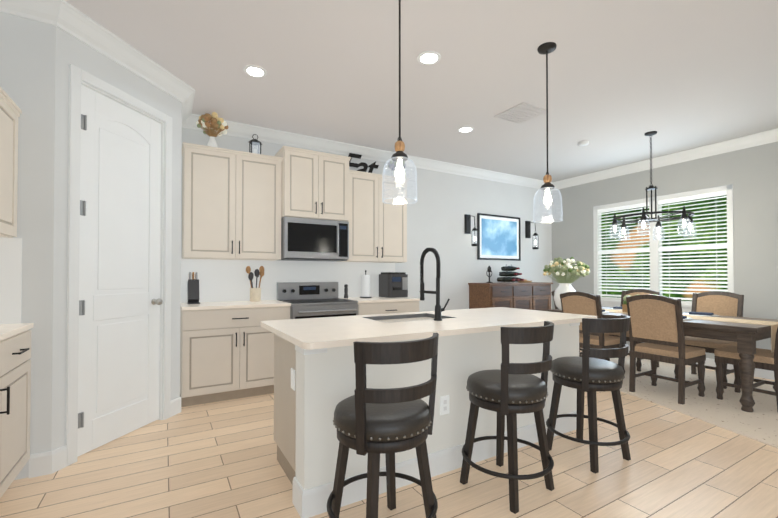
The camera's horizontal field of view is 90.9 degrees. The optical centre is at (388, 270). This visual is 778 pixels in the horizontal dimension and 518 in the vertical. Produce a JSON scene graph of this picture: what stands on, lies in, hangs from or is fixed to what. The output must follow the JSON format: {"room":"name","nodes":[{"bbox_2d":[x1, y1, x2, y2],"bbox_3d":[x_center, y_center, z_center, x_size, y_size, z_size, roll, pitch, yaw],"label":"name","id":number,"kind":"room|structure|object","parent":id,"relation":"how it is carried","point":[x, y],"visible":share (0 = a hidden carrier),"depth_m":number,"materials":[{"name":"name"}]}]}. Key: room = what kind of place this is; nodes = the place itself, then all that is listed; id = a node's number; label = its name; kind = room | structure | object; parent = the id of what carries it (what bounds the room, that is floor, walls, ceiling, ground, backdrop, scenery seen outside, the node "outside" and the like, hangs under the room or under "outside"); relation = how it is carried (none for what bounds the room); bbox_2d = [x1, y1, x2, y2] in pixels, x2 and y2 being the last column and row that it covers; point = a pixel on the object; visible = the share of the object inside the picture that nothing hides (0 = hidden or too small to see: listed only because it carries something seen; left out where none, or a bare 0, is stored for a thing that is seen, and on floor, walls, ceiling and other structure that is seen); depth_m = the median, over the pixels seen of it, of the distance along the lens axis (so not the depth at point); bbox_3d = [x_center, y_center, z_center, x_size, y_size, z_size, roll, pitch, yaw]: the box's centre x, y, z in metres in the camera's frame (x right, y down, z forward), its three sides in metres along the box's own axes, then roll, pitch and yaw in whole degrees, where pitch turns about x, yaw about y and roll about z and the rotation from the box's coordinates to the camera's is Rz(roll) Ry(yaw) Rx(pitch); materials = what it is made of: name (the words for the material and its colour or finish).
{"room":"kitchen","nodes":[
{"label":"kitchen","id":0,"kind":"room"},
{"bbox_2d":[0,12,181,479],"bbox_3d":[-2.465,-0.197,3.000,1.470,2.900,1.460,0,-1,-30],"label":"wall","id":1,"kind":"structure","parent":0,"point":[37,58],"depth_m":2.37,"materials":[{"name":"paint"}]},
{"bbox_2d":[0,237,21,323],"bbox_3d":[-2.040,0.049,1.419,0.603,0.510,1.688,0,-1,-30],"label":"backsplash","id":2,"kind":"structure","parent":1,"relation":"attached to","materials":[{"name":"tile"}]},
{"bbox_2d":[65,64,171,465],"bbox_3d":[-2.029,-0.040,2.890,0.138,2.583,0.866,0,-1,12],"label":"door frame","id":3,"kind":"structure","parent":1,"relation":"attached to","point":[77,75],"depth_m":2.52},
{"bbox_2d":[78,84,162,455],"bbox_3d":[-2.003,-0.005,2.886,0.513,2.489,0.556,0,-1,-30],"label":"door","id":4,"kind":"structure","parent":1,"relation":"attached to","point":[120,301],"depth_m":2.83,"materials":[{"name":"white wood"}]},
{"bbox_2d":[0,0,777,190],"bbox_3d":[1.745,-1.599,1.786,7.490,0.125,7.840,0,-1,-30],"label":"crown molding","id":5,"kind":"structure","parent":1,"relation":"attached to","point":[67,17],"depth_m":4.37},
{"bbox_2d":[181,127,551,311],"bbox_3d":[-0.267,-0.170,5.203,7.730,2.900,0.120,0,-1,-30],"label":"wall","id":6,"kind":"structure","parent":0,"point":[441,207],"depth_m":5.87,"materials":[{"name":"paint"}]},
{"bbox_2d":[181,142,283,261],"bbox_3d":[-1.672,-0.682,4.107,0.950,1.118,0.350,0,-1,-30],"label":"upper cabinet","id":7,"kind":"object","parent":6,"relation":"attached to","point":[231,198],"depth_m":3.93,"materials":[{"name":"beige wood"}]},
{"bbox_2d":[196,112,228,146],"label":"flower vase","id":8,"kind":"object","parent":7,"relation":"on","point":[218,126],"depth_m":3.97,"materials":[{"name":"white ceramic"}]},
{"bbox_2d":[249,134,261,153],"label":"lantern","id":9,"kind":"object","parent":7,"relation":"on","point":[254,141],"depth_m":4.21,"materials":[{"name":"black metal"}]},
{"bbox_2d":[180,258,394,302],"bbox_3d":[-1.052,0.108,4.666,2.635,0.470,0.002,0,-1,-30],"label":"backsplash","id":10,"kind":"structure","parent":6,"relation":"attached to","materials":[{"name":"tile"}]},
{"bbox_2d":[276,146,351,217],"bbox_3d":[-0.906,-0.967,4.519,0.775,0.758,0.420,0,-1,-30],"label":"upper cabinet","id":11,"kind":"object","parent":6,"relation":"attached to","point":[316,184],"depth_m":4.32,"materials":[{"name":"beige wood"}]},
{"bbox_2d":[281,217,348,261],"bbox_3d":[-0.895,-0.353,4.492,0.765,0.462,0.464,0,-1,-30],"label":"microwave","id":12,"kind":"object","parent":6,"relation":"attached to","point":[303,239],"depth_m":4.32,"materials":[{"name":"silver metal"}]},
{"bbox_2d":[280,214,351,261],"bbox_3d":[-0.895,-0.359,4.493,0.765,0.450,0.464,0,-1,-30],"label":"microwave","id":13,"kind":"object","parent":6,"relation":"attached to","point":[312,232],"depth_m":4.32,"materials":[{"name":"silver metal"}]},
{"bbox_2d":[352,170,407,265],"bbox_3d":[-0.216,-0.662,4.960,0.854,1.098,0.350,0,-1,-30],"label":"upper cabinet","id":14,"kind":"object","parent":6,"relation":"attached to","point":[379,229],"depth_m":4.80,"materials":[{"name":"beige wood"}]},
{"bbox_2d":[348,153,378,172],"bbox_3d":[-0.375,-1.366,5.009,0.547,0.302,0.016,0,-1,-30],"label":"sign","id":15,"kind":"object","parent":14,"relation":"on","point":[372,166],"visible":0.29,"depth_m":5.00,"materials":[{"name":"black metal"}]},
{"bbox_2d":[388,161,396,175],"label":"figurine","id":16,"kind":"object","parent":14,"relation":"on","point":[391,162],"depth_m":5.06,"materials":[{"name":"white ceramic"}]},
{"bbox_2d":[464,214,477,245],"bbox_3d":[1.284,-0.629,5.915,0.110,0.505,0.222,0,-1,-30],"label":"sconce","id":17,"kind":"object","parent":6,"relation":"attached to","point":[467,217],"visible":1,"depth_m":5.97,"materials":[{"name":"black metal"}]},
{"bbox_2d":[477,213,520,260],"bbox_3d":[1.835,-0.546,6.348,0.970,0.740,0.030,0,-1,-30],"label":"framed picture","id":18,"kind":"object","parent":6,"relation":"attached to","point":[498,237],"visible":0.96,"depth_m":6.33,"materials":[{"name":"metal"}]},
{"bbox_2d":[525,221,538,248],"bbox_3d":[2.483,-0.620,6.617,0.110,0.505,0.222,0,-1,-30],"label":"sconce","id":19,"kind":"object","parent":6,"relation":"attached to","point":[527,229],"visible":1,"depth_m":6.67,"materials":[{"name":"black metal"}]},
{"bbox_2d":[0,350,777,517],"bbox_3d":[1.745,1.268,1.751,8.090,0.060,8.440,0,-1,-30],"label":"floor","id":20,"kind":"structure","parent":0,"point":[214,460],"depth_m":2.29,"materials":[{"name":"beige wood"}]},
{"bbox_2d":[0,86,33,497],"bbox_3d":[-2.002,0.130,1.440,0.690,2.208,1.688,0,-1,-30],"label":"kitchen cabinet","id":21,"kind":"object","parent":20,"relation":"on","point":[15,377],"visible":1,"depth_m":2.15,"materials":[{"name":"beige wood"}]},
{"bbox_2d":[0,323,33,340],"bbox_3d":[-2.014,0.319,1.429,0.659,0.030,1.685,0,-1,-30],"label":"countertop","id":22,"kind":"structure","parent":21,"relation":"on","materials":[{"name":"beige stone"}]},
{"bbox_2d":[180,306,283,406],"bbox_3d":[-1.602,0.815,3.974,0.997,0.900,0.620,0,-1,-30],"label":"base cabinet","id":23,"kind":"object","parent":20,"relation":"on","point":[226,353],"depth_m":3.65,"materials":[{"name":"beige wood"}]},
{"bbox_2d":[180,298,291,309],"bbox_3d":[-1.599,0.350,3.977,0.999,0.030,0.628,0,-1,-30],"label":"countertop","id":24,"kind":"structure","parent":23,"relation":"on","point":[267,301],"depth_m":3.89,"materials":[{"name":"beige stone"}]},
{"bbox_2d":[187,272,199,303],"bbox_3d":[-1.994,0.173,3.904,0.110,0.320,0.216,0,-1,-30],"label":"knife block","id":25,"kind":"object","parent":24,"relation":"on","point":[193,290],"visible":1,"depth_m":3.86,"materials":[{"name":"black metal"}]},
{"bbox_2d":[246,266,263,301],"bbox_3d":[-1.473,0.140,4.219,0.199,0.393,0.122,0,-1,-30],"label":"utensil crock","id":26,"kind":"object","parent":24,"relation":"on","point":[255,294],"visible":1,"depth_m":4.18,"materials":[{"name":"beige ceramic"}]},
{"bbox_2d":[277,282,357,318],"bbox_3d":[-0.819,0.703,4.384,0.754,1.135,0.707,0,-1,-30],"label":"range","id":27,"kind":"object","parent":20,"relation":"on","point":[305,299],"depth_m":4.38,"materials":[{"name":"silver metal"}]},
{"bbox_2d":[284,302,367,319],"bbox_3d":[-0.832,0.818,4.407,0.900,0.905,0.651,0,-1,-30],"label":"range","id":28,"kind":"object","parent":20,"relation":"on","point":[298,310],"depth_m":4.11,"materials":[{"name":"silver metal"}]},
{"bbox_2d":[352,297,411,301],"bbox_3d":[-0.132,0.361,4.836,0.873,0.030,0.628,0,-1,-30],"label":"countertop","id":29,"kind":"structure","parent":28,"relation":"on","point":[395,299],"depth_m":4.57,"materials":[{"name":"beige stone"}]},
{"bbox_2d":[344,284,347,297],"bbox_3d":[-0.538,0.256,4.800,0.056,0.175,0.055,0,-1,-30],"label":"pepper mill","id":30,"kind":"object","parent":29,"relation":"on","point":[346,291],"visible":1,"depth_m":4.78,"materials":[{"name":"silver metal"}]},
{"bbox_2d":[360,270,371,297],"bbox_3d":[-0.298,0.168,4.907,0.150,0.353,0.150,0,-1,-30],"label":"paper towel","id":31,"kind":"object","parent":29,"relation":"on","point":[365,285],"visible":0.98,"depth_m":4.85,"materials":[{"name":"white paper"}]},
{"bbox_2d":[379,272,407,297],"bbox_3d":[0.065,0.182,5.038,0.300,0.321,0.360,0,-1,-30],"label":"air fryer","id":32,"kind":"object","parent":29,"relation":"on","point":[393,284],"visible":1,"depth_m":4.92,"materials":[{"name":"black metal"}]},
{"bbox_2d":[327,333,438,517],"bbox_3d":[-0.029,0.764,1.769,0.508,0.948,0.513,0,-1,-30],"label":"stool","id":33,"kind":"object","parent":20,"relation":"on","point":[374,424],"visible":1,"depth_m":1.59,"materials":[{"name":"brown wood"}]},
{"bbox_2d":[368,298,419,314],"bbox_3d":[-0.140,0.826,4.830,0.857,0.900,0.620,0,-1,-30],"label":"base cabinet","id":34,"kind":"object","parent":20,"relation":"on","point":[373,307],"depth_m":4.59,"materials":[{"name":"beige wood"}]},
{"bbox_2d":[265,308,584,517],"bbox_3d":[0.352,0.816,2.848,2.302,0.870,0.823,0,-1,-30],"label":"kitchen island","id":35,"kind":"object","parent":20,"relation":"on","point":[314,376],"depth_m":2.32,"materials":[{"name":"white wood"}]},
{"bbox_2d":[261,313,581,351],"bbox_3d":[0.369,0.367,2.816,2.350,0.032,1.010,0,-1,-30],"label":"island countertop","id":36,"kind":"structure","parent":35,"relation":"on","point":[456,325],"depth_m":2.38,"materials":[{"name":"beige stone"}]},
{"bbox_2d":[361,312,448,323],"bbox_3d":[0.151,0.459,2.889,0.617,0.213,0.397,0,-1,-30],"label":"sink","id":37,"kind":"object","parent":36,"relation":"in","point":[408,315],"depth_m":3.02,"materials":[{"name":"silver metal"}]},
{"bbox_2d":[419,248,448,319],"bbox_3d":[0.325,0.091,2.795,0.120,0.518,0.243,0,-1,-30],"label":"faucet","id":38,"kind":"object","parent":36,"relation":"on","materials":[{"name":"black metal"}]},
{"bbox_2d":[460,321,553,513],"bbox_3d":[0.680,0.770,2.219,0.509,0.948,0.514,0,-1,-30],"label":"stool","id":39,"kind":"object","parent":20,"relation":"on","point":[510,391],"visible":1,"depth_m":2.04,"materials":[{"name":"brown wood"}]},
{"bbox_2d":[468,264,552,310],"bbox_3d":[1.981,0.595,6.154,1.440,1.393,0.482,0,-1,-30],"label":"buffet","id":40,"kind":"object","parent":20,"relation":"on","point":[513,292],"visible":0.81,"depth_m":5.94,"materials":[{"name":"brown wood"}]},
{"bbox_2d":[546,315,630,473],"bbox_3d":[1.345,0.774,2.608,0.509,0.948,0.514,0,-1,-30],"label":"stool","id":41,"kind":"object","parent":20,"relation":"on","point":[589,372],"visible":0.98,"depth_m":2.44,"materials":[{"name":"brown wood"}]},
{"bbox_2d":[610,356,777,448],"bbox_3d":[3.215,1.261,4.050,2.398,0.010,3.778,0,-1,-30],"label":"rug","id":42,"kind":"object","parent":20,"relation":"on","point":[759,423],"visible":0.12,"depth_m":3.67,"materials":[{"name":"beige carpet"}]},
{"bbox_2d":[551,290,609,360],"bbox_3d":[2.611,0.769,5.235,0.500,1.037,0.580,0,-1,-30],"label":"dining chair","id":43,"kind":"object","parent":42,"relation":"on","point":[580,353],"visible":0.04,"depth_m":5.27,"materials":[{"name":"brown wood"}]},
{"bbox_2d":[560,292,624,373],"bbox_3d":[2.413,0.761,4.559,0.580,1.037,0.500,0,-1,-30],"label":"dining chair","id":44,"kind":"object","parent":42,"relation":"on","point":[583,303],"visible":0.42,"depth_m":4.37,"materials":[{"name":"beige fabric"}]},
{"bbox_2d":[604,289,659,371],"bbox_3d":[3.257,0.768,5.146,0.580,1.037,0.500,0,-1,-30],"label":"dining chair","id":45,"kind":"object","parent":42,"relation":"on","point":[633,292],"visible":0.29,"depth_m":5.16,"materials":[{"name":"brown wood"}]},
{"bbox_2d":[543,257,777,411],"bbox_3d":[3.005,0.540,4.474,1.133,1.463,2.224,0,-1,-30],"label":"dining table","id":46,"kind":"object","parent":42,"relation":"on","point":[745,333],"visible":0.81,"depth_m":3.66,"materials":[{"name":"brown wood"}]},
{"bbox_2d":[626,294,705,404],"bbox_3d":[2.802,0.753,3.894,0.580,1.037,0.500,0,-1,-30],"label":"dining chair","id":47,"kind":"object","parent":42,"relation":"on","point":[656,326],"visible":0.9,"depth_m":3.77,"materials":[{"name":"beige fabric"}]},
{"bbox_2d":[674,291,743,388],"bbox_3d":[3.687,0.759,4.413,0.580,1.037,0.500,0,-1,-30],"label":"dining chair","id":48,"kind":"object","parent":42,"relation":"on","point":[722,303],"visible":0.46,"depth_m":4.43,"materials":[{"name":"beige fabric"}]},
{"bbox_2d":[714,328,777,411],"bbox_3d":[3.544,0.750,3.642,0.500,1.037,0.580,0,-1,-30],"label":"dining chair","id":49,"kind":"object","parent":42,"relation":"on","point":[765,359],"visible":0.88,"depth_m":3.66,"materials":[{"name":"brown wood"}]},
{"bbox_2d":[65,0,777,181],"bbox_3d":[1.745,-1.692,1.787,8.090,0.060,8.440,0,-1,-30],"label":"ceiling","id":50,"kind":"structure","parent":0,"point":[624,76],"depth_m":3.15,"materials":[{"name":"paint"}]},
{"bbox_2d":[243,51,473,132],"bbox_3d":[1.753,-1.655,2.011,3.954,0.008,5.204,0,-1,-30],"label":"recessed lights","id":51,"kind":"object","parent":50,"relation":"attached to","point":[428,57],"depth_m":3.08},
{"bbox_2d":[382,0,417,204],"bbox_3d":[0.061,-1.024,2.171,0.203,1.266,0.203,0,-1,-30],"label":"pendant light","id":52,"kind":"object","parent":50,"relation":"hanging from","point":[399,156],"visible":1,"depth_m":2.17,"materials":[{"name":"clear glass"}]},
{"bbox_2d":[494,102,548,123],"bbox_3d":[1.371,-1.623,3.978,0.380,0.024,0.380,0,-1,-30],"label":"ceiling vent","id":53,"kind":"object","parent":50,"relation":"in","point":[522,112],"visible":1,"depth_m":3.95,"materials":[{"name":"metal"}]},
{"bbox_2d":[533,42,562,222],"bbox_3d":[1.165,-1.006,2.818,0.203,1.286,0.203,0,-1,-30],"label":"pendant light","id":54,"kind":"object","parent":50,"relation":"hanging from","point":[546,48],"visible":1,"depth_m":2.81,"materials":[{"name":"clear glass"}]},
{"bbox_2d":[578,140,588,145],"bbox_3d":[2.457,-1.607,4.834,0.130,0.035,0.130,0,-1,-30],"label":"smoke detector","id":55,"kind":"object","parent":50,"relation":"attached to","point":[583,143],"visible":1,"depth_m":4.80,"materials":[{"name":"white plastic"}]},
{"bbox_2d":[610,131,695,240],"bbox_3d":[3.092,-1.011,4.515,0.863,1.235,0.857,0,-1,-30],"label":"chandelier","id":56,"kind":"object","parent":50,"relation":"hanging from","point":[644,219],"visible":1,"depth_m":4.47,"materials":[{"name":"black metal"}]},
{"bbox_2d":[551,142,777,358],"bbox_3d":[5.028,-0.188,3.692,0.120,2.900,7.840,0,-1,-30],"label":"wall","id":57,"kind":"structure","parent":0,"point":[750,174],"depth_m":4.80,"materials":[{"name":"paint"}]},
{"bbox_2d":[593,184,733,311],"bbox_3d":[3.885,-0.253,5.590,0.175,1.645,1.930,0,-1,-30],"label":"window","id":58,"kind":"structure","parent":57,"relation":"in","point":[655,266],"depth_m":5.56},
{"bbox_2d":[598,191,727,299],"bbox_3d":[3.889,-0.305,5.593,0.062,1.417,1.678,0,-1,-30],"label":"window blinds","id":59,"kind":"object","parent":58,"relation":"attached to","point":[716,245],"visible":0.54,"depth_m":5.40,"materials":[{"name":"white plastic"}]},
{"bbox_2d":[628,346,774,379],"bbox_3d":[4.970,1.194,3.641,0.016,0.135,7.840,0,-1,-30],"label":"baseboard","id":60,"kind":"structure","parent":57,"relation":"attached to","point":[767,374],"depth_m":4.58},
{"label":"outside","id":61,"kind":"structure","parent":0,"visible":0},
{"bbox_2d":[601,195,727,300],"bbox_3d":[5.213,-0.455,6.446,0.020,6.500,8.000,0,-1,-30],"label":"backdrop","id":62,"kind":"structure","parent":61,"point":[693,232],"depth_m":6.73,"materials":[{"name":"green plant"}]}
]}

